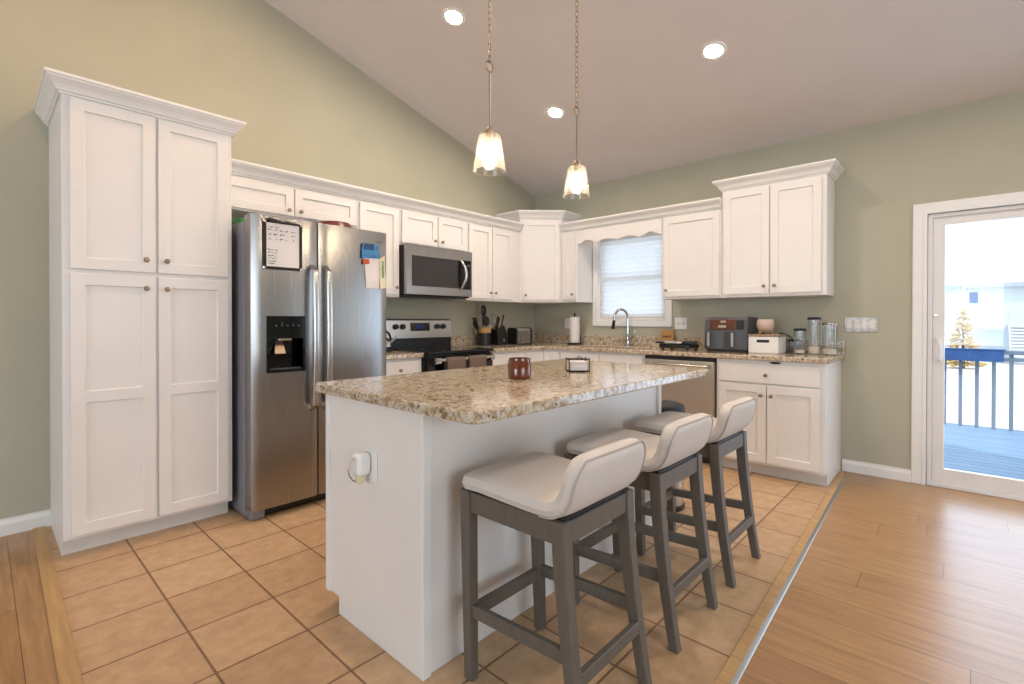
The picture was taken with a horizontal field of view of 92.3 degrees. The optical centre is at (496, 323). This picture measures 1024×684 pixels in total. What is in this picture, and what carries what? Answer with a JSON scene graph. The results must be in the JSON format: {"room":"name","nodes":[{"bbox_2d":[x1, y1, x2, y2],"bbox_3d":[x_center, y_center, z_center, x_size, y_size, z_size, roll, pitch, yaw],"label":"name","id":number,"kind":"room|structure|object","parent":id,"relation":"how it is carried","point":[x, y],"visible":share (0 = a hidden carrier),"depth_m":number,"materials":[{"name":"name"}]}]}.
{"room":"kitchen","nodes":[
{"label":"kitchen","id":0,"kind":"room"},
{"bbox_2d":[0,0,534,518],"bbox_3d":[-3.248,-0.998,2.159,0.114,4.339,10.668,0,1,43],"label":"wall","id":1,"kind":"structure","parent":0,"point":[306,109],"depth_m":3.34,"materials":[{"name":"paint"}]},
{"bbox_2d":[0,509,50,536],"bbox_3d":[-4.714,1.122,0.535,0.014,0.091,6.276,0,1,43],"label":"baseboard","id":2,"kind":"structure","parent":1,"relation":"attached to","point":[26,522],"depth_m":2.73,"materials":[{"name":"white wood"}]},
{"bbox_2d":[32,526,83,683],"bbox_3d":[-1.428,1.161,1.641,3.237,0.008,0.061,0,1,44],"label":"trim","id":3,"kind":"structure","parent":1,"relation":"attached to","point":[65,657],"depth_m":1.93,"materials":[{"name":"brown wood"}]},
{"bbox_2d":[231,174,356,227],"bbox_3d":[-1.551,-0.869,3.612,0.353,0.229,1.018,0,1,43],"label":"upper cabinet","id":4,"kind":"object","parent":1,"relation":"attached to","point":[249,195],"visible":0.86,"depth_m":3.47,"materials":[{"name":"white wood"}]},
{"bbox_2d":[231,158,524,231],"bbox_3d":[-0.755,-1.030,4.218,0.064,0.084,2.995,0,1,43],"label":"crown molding","id":5,"kind":"structure","parent":4,"relation":"attached to","point":[238,167],"depth_m":3.86,"materials":[{"name":"white wood"}]},
{"bbox_2d":[356,199,398,297],"bbox_3d":[-1.063,-0.605,4.130,0.353,0.762,0.400,0,1,43],"label":"upper cabinet","id":6,"kind":"object","parent":1,"relation":"attached to","point":[371,216],"visible":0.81,"depth_m":4.09,"materials":[{"name":"white wood"}]},
{"bbox_2d":[399,208,466,251],"bbox_3d":[-0.659,-0.834,4.555,0.353,0.310,0.774,0,1,43],"label":"upper cabinet","id":7,"kind":"object","parent":1,"relation":"attached to","point":[416,228],"visible":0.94,"depth_m":4.42,"materials":[{"name":"white wood"}]},
{"bbox_2d":[399,244,471,298],"bbox_3d":[-0.619,-0.459,4.519,0.462,0.434,0.764,0,1,43],"label":"microwave","id":8,"kind":"object","parent":7,"relation":"attached to","point":[426,272],"visible":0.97,"depth_m":4.36,"materials":[{"name":"silver metal"}]},
{"bbox_2d":[445,221,519,302],"bbox_3d":[-0.118,-0.611,5.128,0.353,0.762,0.799,0,1,43],"label":"upper cabinet","id":9,"kind":"object","parent":1,"relation":"attached to","point":[495,251],"visible":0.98,"depth_m":5.01,"materials":[{"name":"white wood"}]},
{"bbox_2d":[496,210,582,303],"bbox_3d":[0.473,-0.726,5.508,0.688,0.988,0.688,0,1,43],"label":"upper cabinet","id":10,"kind":"object","parent":1,"relation":"attached to","point":[541,234],"visible":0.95,"depth_m":5.33,"materials":[{"name":"white wood"}]},
{"bbox_2d":[45,462,844,683],"bbox_3d":[0.098,1.161,3.247,3.287,0.013,4.516,0,1,43],"label":"floor tile","id":11,"kind":"structure","parent":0,"point":[229,597],"depth_m":1.98,"materials":[{"name":"beige tile"}]},
{"bbox_2d":[33,66,246,555],"bbox_3d":[-2.052,-0.025,2.857,0.673,2.360,0.893,0,1,43],"label":"pantry cabinet","id":12,"kind":"object","parent":11,"relation":"on","point":[140,195],"visible":1,"depth_m":2.61,"materials":[{"name":"white wood"}]},
{"bbox_2d":[228,213,385,520],"bbox_3d":[-1.355,0.256,3.403,0.864,1.793,0.920,0,1,43],"label":"refrigerator","id":13,"kind":"object","parent":11,"relation":"on","point":[293,331],"visible":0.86,"depth_m":3.02,"materials":[{"name":"silver metal"}]},
{"bbox_2d":[232,217,244,224],"bbox_3d":[-1.691,-0.632,3.171,0.406,0.043,0.081,0,1,43],"label":"storage box","id":14,"kind":"object","parent":13,"relation":"on","point":[240,219],"visible":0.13,"depth_m":3.02,"materials":[{"name":"green plastic"}]},
{"bbox_2d":[262,219,302,271],"bbox_3d":[-1.280,-0.466,2.943,0.015,0.291,0.238,0,1,43],"label":"whiteboard","id":15,"kind":"object","parent":13,"relation":"attached to","point":[282,242],"visible":1,"depth_m":2.94,"materials":[{"name":"white plastic"}]},
{"bbox_2d":[267,217,280,223],"bbox_3d":[-1.312,-0.608,2.895,0.016,0.027,0.077,0,1,43],"label":"eraser","id":16,"kind":"object","parent":15,"relation":"on","point":[269,218],"visible":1,"depth_m":2.89,"materials":[{"name":"black plastic"}]},
{"bbox_2d":[284,221,298,225],"bbox_3d":[-1.239,-0.604,2.969,0.015,0.020,0.085,0,1,43],"label":"marker pen","id":17,"kind":"object","parent":15,"relation":"attached to","point":[285,222],"visible":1,"depth_m":2.96,"materials":[{"name":"black plastic"}]},
{"bbox_2d":[319,221,351,227],"bbox_3d":[-1.173,-0.668,3.547,0.345,0.110,0.345,0,1,43],"label":"serving bowl","id":18,"kind":"object","parent":13,"relation":"on","point":[337,223],"visible":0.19,"depth_m":3.44,"materials":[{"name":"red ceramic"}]},
{"bbox_2d":[363,259,368,263],"bbox_3d":[-0.892,-0.422,3.349,0.004,0.036,0.051,0,1,43],"label":"magnet","id":19,"kind":"object","parent":13,"relation":"attached to","point":[365,261],"visible":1,"depth_m":3.35},
{"bbox_2d":[361,243,379,258],"bbox_3d":[-0.864,-0.497,3.375,0.007,0.104,0.147,0,1,43],"label":"picture card","id":20,"kind":"object","parent":13,"relation":"attached to","point":[368,250],"visible":1,"depth_m":3.37,"materials":[{"name":"blue paper"}]},
{"bbox_2d":[364,258,379,288],"bbox_3d":[-0.858,-0.350,3.397,0.004,0.211,0.135,0,1,43],"label":"paper sheet","id":21,"kind":"object","parent":13,"relation":"attached to","point":[372,270],"visible":1,"depth_m":3.40,"materials":[{"name":"white paper"}]},
{"bbox_2d":[380,256,385,288],"bbox_3d":[-0.800,-0.360,3.447,0.007,0.236,0.053,0,1,43],"label":"paper sheet","id":22,"kind":"object","parent":13,"relation":"attached to","point":[382,260],"visible":1,"depth_m":3.44,"materials":[{"name":"yellow paper"}]},
{"bbox_2d":[382,261,383,277],"bbox_3d":[-0.800,-0.379,3.446,0.006,0.117,0.018,0,1,43],"label":"print","id":23,"kind":"object","parent":22,"relation":"attached to","point":[382,261],"depth_m":3.44},
{"bbox_2d":[386,358,420,375],"bbox_3d":[-0.971,0.710,4.017,0.658,0.876,0.449,0,1,43],"label":"base cabinet","id":24,"kind":"object","parent":11,"relation":"on","point":[409,365],"visible":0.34,"depth_m":3.83,"materials":[{"name":"white wood"}]},
{"bbox_2d":[386,351,423,359],"bbox_3d":[-0.977,0.202,4.014,0.645,0.138,0.452,0,1,43],"label":"countertop","id":25,"kind":"structure","parent":24,"relation":"on","point":[391,355],"depth_m":3.87,"materials":[{"name":"stone"}]},
{"bbox_2d":[386,330,396,351],"bbox_3d":[-0.965,0.138,4.086,0.208,0.190,0.198,0,0,14],"label":"kettle","id":26,"kind":"object","parent":25,"relation":"on","point":[389,348],"visible":0.18,"depth_m":4.07,"materials":[{"name":"silver metal"}]},
{"bbox_2d":[386,319,494,371],"bbox_3d":[-0.508,0.536,4.419,0.732,1.158,0.764,0,1,43],"label":"range","id":27,"kind":"object","parent":11,"relation":"on","point":[430,337],"visible":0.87,"depth_m":4.46,"materials":[{"name":"black metal"}]},
{"bbox_2d":[393,346,493,354],"bbox_3d":[-0.504,0.237,4.413,0.584,0.027,0.764,0,1,43],"label":"cooktop","id":28,"kind":"object","parent":27,"relation":"in","point":[427,350],"depth_m":4.31,"materials":[{"name":"black glass"}]},
{"bbox_2d":[444,356,465,369],"bbox_3d":[-0.347,0.469,4.077,0.056,0.389,0.198,0,1,43],"label":"dish towel","id":29,"kind":"object","parent":27,"relation":"hanging from","point":[459,362],"visible":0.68,"depth_m":4.05,"materials":[{"name":"beige fabric"}]},
{"bbox_2d":[466,355,486,367],"bbox_3d":[-0.177,0.468,4.256,0.056,0.389,0.203,0,1,43],"label":"dish towel","id":30,"kind":"object","parent":27,"relation":"hanging from","point":[475,360],"visible":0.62,"depth_m":4.23,"materials":[{"name":"beige fabric"}]},
{"bbox_2d":[326,386,660,680],"bbox_3d":[0.109,0.722,2.459,0.679,0.876,1.746,0,1,43],"label":"base cabinet","id":31,"kind":"object","parent":11,"relation":"on","point":[394,561],"visible":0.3,"depth_m":1.79,"materials":[{"name":"white wood"}]},
{"bbox_2d":[348,451,369,484],"bbox_3d":[-0.504,0.524,1.778,0.053,0.112,0.076,0,1,43],"label":"air freshener","id":32,"kind":"object","parent":31,"relation":"attached to","point":[360,462],"visible":1,"depth_m":1.77,"materials":[{"name":"white plastic"}]},
{"bbox_2d":[365,449,376,484],"bbox_3d":[-0.461,0.524,1.797,0.074,0.117,0.008,0,1,43],"label":"wall outlet","id":33,"kind":"object","parent":31,"relation":"attached to","point":[371,477],"visible":0.77,"depth_m":1.78,"materials":[{"name":"white plastic"}]},
{"bbox_2d":[368,470,372,478],"bbox_3d":[-0.463,0.548,1.795,0.033,0.030,0.003,0,1,43],"label":"socket","id":34,"kind":"object","parent":33,"relation":"attached to","point":[370,476],"depth_m":1.79,"materials":[{"name":"white plastic"}]},
{"bbox_2d":[315,359,707,424],"bbox_3d":[0.198,0.266,2.387,0.986,0.038,1.806,0,1,43],"label":"countertop","id":35,"kind":"structure","parent":31,"relation":"on","point":[484,394],"depth_m":1.94,"materials":[{"name":"stone"}]},
{"bbox_2d":[508,357,530,378],"bbox_3d":[0.102,0.201,2.227,0.107,0.091,0.107,0,1,43],"label":"candle jar","id":36,"kind":"object","parent":35,"relation":"on","point":[518,367],"visible":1,"depth_m":2.18,"materials":[{"name":"orange glass"}]},
{"bbox_2d":[565,356,589,371],"bbox_3d":[0.414,0.204,2.526,0.110,0.081,0.079,0,0,-5],"label":"wire basket","id":37,"kind":"object","parent":35,"relation":"on","point":[577,358],"visible":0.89,"depth_m":2.49,"materials":[{"name":"metal"}]},
{"bbox_2d":[568,361,586,370],"bbox_3d":[0.414,0.215,2.527,0.086,0.047,0.058,0,0,-5],"label":"napkins","id":38,"kind":"object","parent":37,"relation":"in","point":[574,365],"visible":0.96,"depth_m":2.50,"materials":[{"name":"white paper"}]},
{"bbox_2d":[493,351,523,364],"bbox_3d":[-0.109,0.705,4.927,0.658,0.876,0.507,0,1,43],"label":"base cabinet","id":39,"kind":"object","parent":11,"relation":"on","point":[501,358],"visible":0.16,"depth_m":4.69,"materials":[{"name":"white wood"}]},
{"bbox_2d":[451,334,844,363],"bbox_3d":[1.103,0.201,4.406,3.127,0.138,1.428,0,1,43],"label":"countertop","id":40,"kind":"structure","parent":39,"relation":"on","point":[646,345],"depth_m":4.61,"materials":[{"name":"stone"}]},
{"bbox_2d":[478,327,490,345],"bbox_3d":[-0.133,0.134,5.149,0.141,0.185,0.141,0,1,43],"label":"utensil crock","id":41,"kind":"object","parent":40,"relation":"on","point":[484,339],"visible":0.94,"depth_m":5.09,"materials":[{"name":"black ceramic"}]},
{"bbox_2d":[473,321,479,336],"bbox_3d":[-0.190,0.093,5.088,0.076,0.244,0.139,0,1,43],"label":"serving spoon","id":42,"kind":"object","parent":41,"relation":"in","point":[475,324],"visible":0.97,"depth_m":5.05,"materials":[{"name":"black plastic"}]},
{"bbox_2d":[481,304,486,327],"bbox_3d":[-0.137,0.005,5.162,0.045,0.413,0.097,0,0,11],"label":"ladle","id":43,"kind":"object","parent":41,"relation":"in","point":[483,308],"visible":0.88,"depth_m":5.13,"materials":[{"name":"black plastic"}]},
{"bbox_2d":[482,316,488,327],"bbox_3d":[-0.115,0.065,5.107,0.060,0.294,0.055,0,1,43],"label":"slotted spoon","id":44,"kind":"object","parent":41,"relation":"in","point":[485,320],"visible":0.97,"depth_m":5.10,"materials":[{"name":"black plastic"}]},
{"bbox_2d":[489,313,494,327],"bbox_3d":[-0.067,0.048,5.184,0.074,0.329,0.114,0,1,43],"label":"whisk","id":45,"kind":"object","parent":41,"relation":"in","point":[491,313],"visible":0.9,"depth_m":5.18,"materials":[{"name":"metal"}]},
{"bbox_2d":[491,325,506,344],"bbox_3d":[0.013,0.122,5.256,0.126,0.207,0.152,0,1,43],"label":"knife block","id":46,"kind":"object","parent":40,"relation":"on","point":[498,336],"visible":0.87,"depth_m":5.21,"materials":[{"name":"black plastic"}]},
{"bbox_2d":[507,327,531,344],"bbox_3d":[0.255,0.133,5.379,0.234,0.184,0.175,0,0,-35],"label":"toaster","id":47,"kind":"object","parent":40,"relation":"on","point":[515,336],"visible":1,"depth_m":5.31,"materials":[{"name":"metal"}]},
{"bbox_2d":[567,313,581,344],"bbox_3d":[0.851,0.054,5.385,0.173,0.343,0.173,0,1,43],"label":"paper towel holder","id":48,"kind":"object","parent":40,"relation":"on","point":[580,343],"visible":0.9,"depth_m":5.32,"materials":[{"name":"metal"}]},
{"bbox_2d":[570,317,579,342],"bbox_3d":[0.851,0.067,5.386,0.107,0.279,0.107,0,1,43],"label":"paper towel roll","id":49,"kind":"object","parent":48,"relation":"on","point":[574,321],"visible":1,"depth_m":5.34,"materials":[{"name":"white paper"}]},
{"bbox_2d":[611,308,635,345],"bbox_3d":[1.287,0.035,5.033,0.249,0.388,0.081,0,0,0],"label":"kitchen faucet","id":50,"kind":"object","parent":40,"relation":"on","point":[628,337],"visible":0.98,"depth_m":5.02,"materials":[{"name":"silver metal"}]},
{"bbox_2d":[660,330,674,340],"bbox_3d":[1.652,0.147,4.766,0.132,0.168,0.033,0,1,43],"label":"wooden sign","id":51,"kind":"object","parent":40,"relation":"on","point":[664,334],"visible":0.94,"depth_m":4.75,"materials":[{"name":"brown wood"}]},
{"bbox_2d":[655,340,698,350],"bbox_3d":[1.624,0.193,4.409,0.362,0.081,0.276,0,1,43],"label":"press","id":52,"kind":"object","parent":40,"relation":"on","point":[671,344],"visible":1,"depth_m":4.33,"materials":[{"name":"black plastic"}]},
{"bbox_2d":[684,341,698,344],"bbox_3d":[1.704,0.168,4.326,0.132,0.030,0.131,0,1,43],"label":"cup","id":53,"kind":"object","parent":52,"relation":"on","point":[685,342],"depth_m":4.28,"materials":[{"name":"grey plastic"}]},
{"bbox_2d":[704,316,757,352],"bbox_3d":[1.990,0.086,4.187,0.340,0.298,0.368,0,1,43],"label":"air fryer","id":54,"kind":"object","parent":40,"relation":"on","point":[722,333],"visible":0.96,"depth_m":4.08,"materials":[{"name":"grey plastic"}]},
{"bbox_2d":[705,331,724,348],"bbox_3d":[1.825,0.136,4.130,0.154,0.150,0.058,0,1,43],"label":"basket","id":55,"kind":"object","parent":54,"relation":"on","point":[713,339],"depth_m":4.12,"materials":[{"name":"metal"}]},
{"bbox_2d":[725,331,744,349],"bbox_3d":[1.942,0.136,4.019,0.154,0.150,0.058,0,1,43],"label":"basket","id":56,"kind":"object","parent":54,"relation":"on","point":[734,340],"depth_m":4.01,"materials":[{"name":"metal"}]},
{"bbox_2d":[748,334,786,353],"bbox_3d":[2.196,0.161,3.994,0.224,0.152,0.249,0,1,43],"label":"bin","id":57,"kind":"object","parent":40,"relation":"on","point":[757,343],"visible":1,"depth_m":3.90,"materials":[{"name":"white metal"}]},
{"bbox_2d":[757,319,773,333],"bbox_3d":[2.188,0.026,4.007,0.129,0.123,0.127,0,1,43],"label":"plant pot","id":58,"kind":"object","parent":57,"relation":"on","point":[763,325],"visible":0.97,"depth_m":3.96,"materials":[{"name":"ceramic"}]},
{"bbox_2d":[788,339,802,341],"bbox_3d":[2.422,0.180,3.990,0.103,0.114,0.103,0,1,43],"label":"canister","id":59,"kind":"object","parent":40,"relation":"on","point":[792,340],"visible":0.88,"depth_m":3.95,"materials":[{"name":"clear glass"}]},
{"bbox_2d":[793,328,806,352],"bbox_3d":[2.382,0.137,3.867,0.090,0.203,0.090,0,1,43],"label":"canister","id":60,"kind":"object","parent":40,"relation":"on","point":[794,329],"visible":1,"depth_m":3.83,"materials":[{"name":"clear glass"}]},
{"bbox_2d":[807,317,820,353],"bbox_3d":[2.457,0.094,3.809,0.092,0.290,0.092,0,1,43],"label":"canister","id":61,"kind":"object","parent":40,"relation":"on","point":[811,349],"visible":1,"depth_m":3.78,"materials":[{"name":"clear glass"}]},
{"bbox_2d":[822,322,837,353],"bbox_3d":[2.531,0.115,3.740,0.105,0.249,0.105,0,1,43],"label":"canister","id":62,"kind":"object","parent":40,"relation":"on","point":[825,351],"visible":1,"depth_m":3.70,"materials":[{"name":"clear glass"}]},
{"bbox_2d":[524,349,559,361],"bbox_3d":[0.443,0.702,5.387,0.828,0.876,0.917,0,1,43],"label":"base cabinet","id":63,"kind":"object","parent":11,"relation":"on","point":[542,354],"visible":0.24,"depth_m":5.04,"materials":[{"name":"white wood"}]},
{"bbox_2d":[460,438,651,683],"bbox_3d":[0.189,0.765,1.610,0.491,0.803,0.414,0,1,43],"label":"bar stool","id":64,"kind":"object","parent":11,"relation":"on","point":[558,501],"visible":1,"depth_m":1.53,"materials":[{"name":"beige fabric"}]},
{"bbox_2d":[560,350,644,363],"bbox_3d":[1.170,0.707,4.878,0.918,0.876,0.658,0,1,43],"label":"base cabinet","id":65,"kind":"object","parent":11,"relation":"on","point":[594,356],"visible":0.04,"depth_m":4.61,"materials":[{"name":"white wood"}]},
{"bbox_2d":[565,413,717,653],"bbox_3d":[0.596,0.763,2.039,0.491,0.803,0.414,0,1,43],"label":"bar stool","id":66,"kind":"object","parent":11,"relation":"on","point":[673,456],"visible":0.78,"depth_m":1.92,"materials":[{"name":"grey wood"}]},
{"bbox_2d":[661,400,684,511],"bbox_3d":[1.050,0.826,3.137,0.277,0.663,0.288,0,1,43],"label":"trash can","id":67,"kind":"object","parent":11,"relation":"on","point":[666,405],"visible":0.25,"depth_m":3.03,"materials":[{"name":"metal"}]},
{"bbox_2d":[645,355,716,463],"bbox_3d":[1.712,0.712,4.335,0.602,0.870,0.697,0,1,43],"label":"dishwasher","id":68,"kind":"object","parent":11,"relation":"on","point":[697,395],"visible":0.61,"depth_m":4.04,"materials":[{"name":"grey metal"}]},
{"bbox_2d":[634,397,760,588],"bbox_3d":[0.999,0.760,2.466,0.491,0.803,0.414,0,1,43],"label":"bar stool","id":69,"kind":"object","parent":11,"relation":"on","point":[727,435],"visible":0.8,"depth_m":2.36,"materials":[{"name":"grey wood"}]},
{"bbox_2d":[717,358,840,485],"bbox_3d":[2.217,0.715,3.886,0.736,0.876,0.658,0,1,43],"label":"base cabinet","id":70,"kind":"object","parent":11,"relation":"on","point":[794,430],"visible":0.91,"depth_m":3.62,"materials":[{"name":"white wood"}]},
{"bbox_2d":[0,472,1023,683],"bbox_3d":[-0.166,1.189,-0.742,8.387,0.013,10.673,0,1,43],"label":"floor","id":71,"kind":"structure","parent":0,"point":[899,582],"depth_m":2.07,"materials":[{"name":"brown wood"}]},
{"bbox_2d":[713,472,845,683],"bbox_3d":[1.202,1.160,2.118,0.060,0.008,4.471,0,1,41],"label":"trim","id":72,"kind":"structure","parent":71,"relation":"on","point":[740,657],"depth_m":2.06,"materials":[{"name":"brown wood"}]},
{"bbox_2d":[264,0,1023,196],"bbox_3d":[-0.161,-2.351,-0.770,8.636,1.778,10.922,0,1,43],"label":"ceiling","id":73,"kind":"structure","parent":0,"point":[649,100],"depth_m":3.60,"materials":[{"name":"paint"}]},
{"bbox_2d":[443,7,464,25],"bbox_3d":[-0.305,-2.170,3.480,0.156,0.047,0.162,0,1,-42],"label":"recessed light","id":74,"kind":"object","parent":73,"relation":"in","point":[452,16],"visible":1,"depth_m":3.47,"materials":[{"name":"beige"}]},
{"bbox_2d":[483,0,495,165],"bbox_3d":[-0.032,-1.527,2.144,0.147,1.723,0.147,0,0,-22],"label":"pendant light","id":75,"kind":"object","parent":73,"relation":"hanging from","point":[489,158],"visible":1,"depth_m":2.14,"materials":[{"name":"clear glass"}]},
{"bbox_2d":[546,106,564,117],"bbox_3d":[0.512,-1.854,4.313,0.156,0.047,0.162,0,1,-42],"label":"recessed light","id":76,"kind":"object","parent":73,"relation":"in","point":[553,111],"visible":1,"depth_m":4.31,"materials":[{"name":"beige plastic"}]},
{"bbox_2d":[571,0,581,191],"bbox_3d":[0.427,-1.444,2.630,0.147,1.527,0.147,0,0,-22],"label":"pendant light","id":77,"kind":"object","parent":73,"relation":"hanging from","point":[576,185],"visible":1,"depth_m":2.63,"materials":[{"name":"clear glass"}]},
{"bbox_2d":[701,41,726,59],"bbox_3d":[1.475,-1.857,3.346,0.156,0.047,0.162,0,1,-42],"label":"recessed light","id":78,"kind":"object","parent":73,"relation":"in","point":[712,50],"visible":1,"depth_m":3.34,"materials":[{"name":"beige"}]},
{"bbox_2d":[535,90,1023,471],"bbox_3d":[3.546,-0.177,3.165,8.382,2.700,0.127,0,1,43],"label":"wall","id":79,"kind":"structure","parent":0,"point":[975,148],"depth_m":3.74,"materials":[{"name":"paint"}]},
{"bbox_2d":[565,318,569,328],"bbox_3d":[0.809,-0.002,5.663,0.074,0.117,0.008,0,1,43],"label":"wall outlet","id":80,"kind":"object","parent":79,"relation":"attached to","point":[567,320],"visible":0.99,"depth_m":5.66,"materials":[{"name":"white plastic"}]},
{"bbox_2d":[562,230,592,302],"bbox_3d":[0.865,-0.612,5.369,0.202,0.762,0.353,0,1,43],"label":"upper cabinet","id":81,"kind":"object","parent":79,"relation":"attached to","point":[577,260],"visible":0.99,"depth_m":5.28,"materials":[{"name":"white wood"}]},
{"bbox_2d":[558,197,721,231],"bbox_3d":[1.290,-1.031,4.743,1.671,0.084,0.064,0,1,43],"label":"crown molding","id":82,"kind":"structure","parent":81,"relation":"attached to","point":[713,203],"depth_m":4.63,"materials":[{"name":"white wood"}]},
{"bbox_2d":[593,232,671,326],"bbox_3d":[1.426,-0.484,5.152,0.897,1.024,0.142,0,1,43],"label":"window","id":83,"kind":"structure","parent":79,"relation":"in","point":[597,320],"depth_m":5.32,"materials":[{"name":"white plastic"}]},
{"bbox_2d":[601,233,664,317],"bbox_3d":[1.405,-0.494,5.130,0.734,0.861,0.030,0,1,43],"label":"window blind","id":84,"kind":"object","parent":83,"relation":"attached to","point":[631,267],"visible":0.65,"depth_m":5.12,"materials":[{"name":"fabric"}]},
{"bbox_2d":[675,318,686,329],"bbox_3d":[1.773,-0.002,4.744,0.119,0.114,0.018,0,1,43],"label":"switch plate","id":85,"kind":"object","parent":79,"relation":"attached to","point":[680,323],"visible":1,"depth_m":4.74,"materials":[{"name":"white plastic"}]},
{"bbox_2d":[662,209,728,300],"bbox_3d":[1.814,-0.604,4.470,0.530,0.762,0.353,0,1,43],"label":"upper cabinet","id":86,"kind":"object","parent":79,"relation":"attached to","point":[691,242],"visible":0.94,"depth_m":4.36,"materials":[{"name":"white wood"}]},
{"bbox_2d":[578,218,662,244],"bbox_3d":[1.199,-0.912,4.888,0.935,0.152,0.019,0,1,43],"label":"window valance","id":87,"kind":"object","parent":86,"relation":"attached to","point":[637,228],"visible":1,"depth_m":4.85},
{"bbox_2d":[712,158,844,298],"bbox_3d":[2.276,-0.715,4.021,0.878,0.991,0.368,0,1,43],"label":"upper cabinet","id":88,"kind":"object","parent":79,"relation":"attached to","point":[778,224],"visible":1,"depth_m":3.88,"materials":[{"name":"white wood"}]},
{"bbox_2d":[845,317,876,331],"bbox_3d":[2.798,0.007,3.780,0.193,0.109,0.009,0,1,43],"label":"switch plate","id":89,"kind":"object","parent":79,"relation":"attached to","point":[852,324],"visible":1,"depth_m":3.78,"materials":[{"name":"white plastic"}]},
{"bbox_2d":[842,459,910,482],"bbox_3d":[2.865,1.109,3.720,0.417,0.091,0.014,0,1,43],"label":"baseboard","id":90,"kind":"structure","parent":79,"relation":"attached to","point":[901,474],"depth_m":3.71,"materials":[{"name":"white wood"}]},
{"bbox_2d":[911,191,1023,501],"bbox_3d":[3.767,0.153,2.923,1.984,2.017,0.169,0,1,43],"label":"door","id":91,"kind":"structure","parent":79,"relation":"in","point":[929,231],"depth_m":3.50,"materials":[{"name":"white plastic"}]},
{"label":"outside","id":92,"kind":"structure","parent":0,"visible":0},
{"bbox_2d":[946,340,1023,430],"bbox_3d":[40.028,2.557,38.599,114.300,0.152,101.473,0,1,43],"label":"ground","id":93,"kind":"structure","parent":92,"point":[1002,368],"depth_m":17.79,"materials":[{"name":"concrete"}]},
{"bbox_2d":[927,284,962,347],"bbox_3d":[39.575,-0.529,47.665,8.077,5.893,8.636,0,1,43],"label":"neighbor house","id":94,"kind":"structure","parent":93,"relation":"on","point":[952,291],"depth_m":42.59,"materials":[{"name":"white"}]},
{"bbox_2d":[947,308,988,368],"bbox_3d":[26.528,0.822,27.893,2.041,3.435,2.213,0,1,43],"label":"conifer tree","id":95,"kind":"object","parent":93,"relation":"on","point":[966,327],"visible":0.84,"depth_m":27.81,"materials":[{"name":"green plant"}]},
{"bbox_2d":[965,282,1023,362],"bbox_3d":[39.058,-0.070,30.881,13.945,5.207,10.668,0,1,43],"label":"neighbor house","id":96,"kind":"structure","parent":93,"relation":"on","point":[996,310],"depth_m":32.49,"materials":[{"name":"white"}]},
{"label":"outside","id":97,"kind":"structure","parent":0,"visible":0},
{"bbox_2d":[926,423,1023,479],"bbox_3d":[5.702,1.310,3.793,6.096,0.051,3.731,0,1,43],"label":"floor","id":98,"kind":"structure","parent":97,"point":[983,450],"depth_m":4.95,"materials":[{"name":"blue wood"}]},
{"bbox_2d":[944,351,1023,430],"bbox_3d":[7.129,0.804,4.834,5.207,0.949,0.091,0,1,43],"label":"deck railing","id":99,"kind":"object","parent":98,"relation":"on","point":[1011,359],"visible":0.34,"depth_m":5.91,"materials":[{"name":"wood"}]},
{"bbox_2d":[945,348,1005,361],"bbox_3d":[5.550,0.375,6.198,1.212,0.150,0.079,0,1,43],"label":"planter","id":100,"kind":"object","parent":99,"relation":"hanging from","point":[964,354],"visible":0.42,"depth_m":5.94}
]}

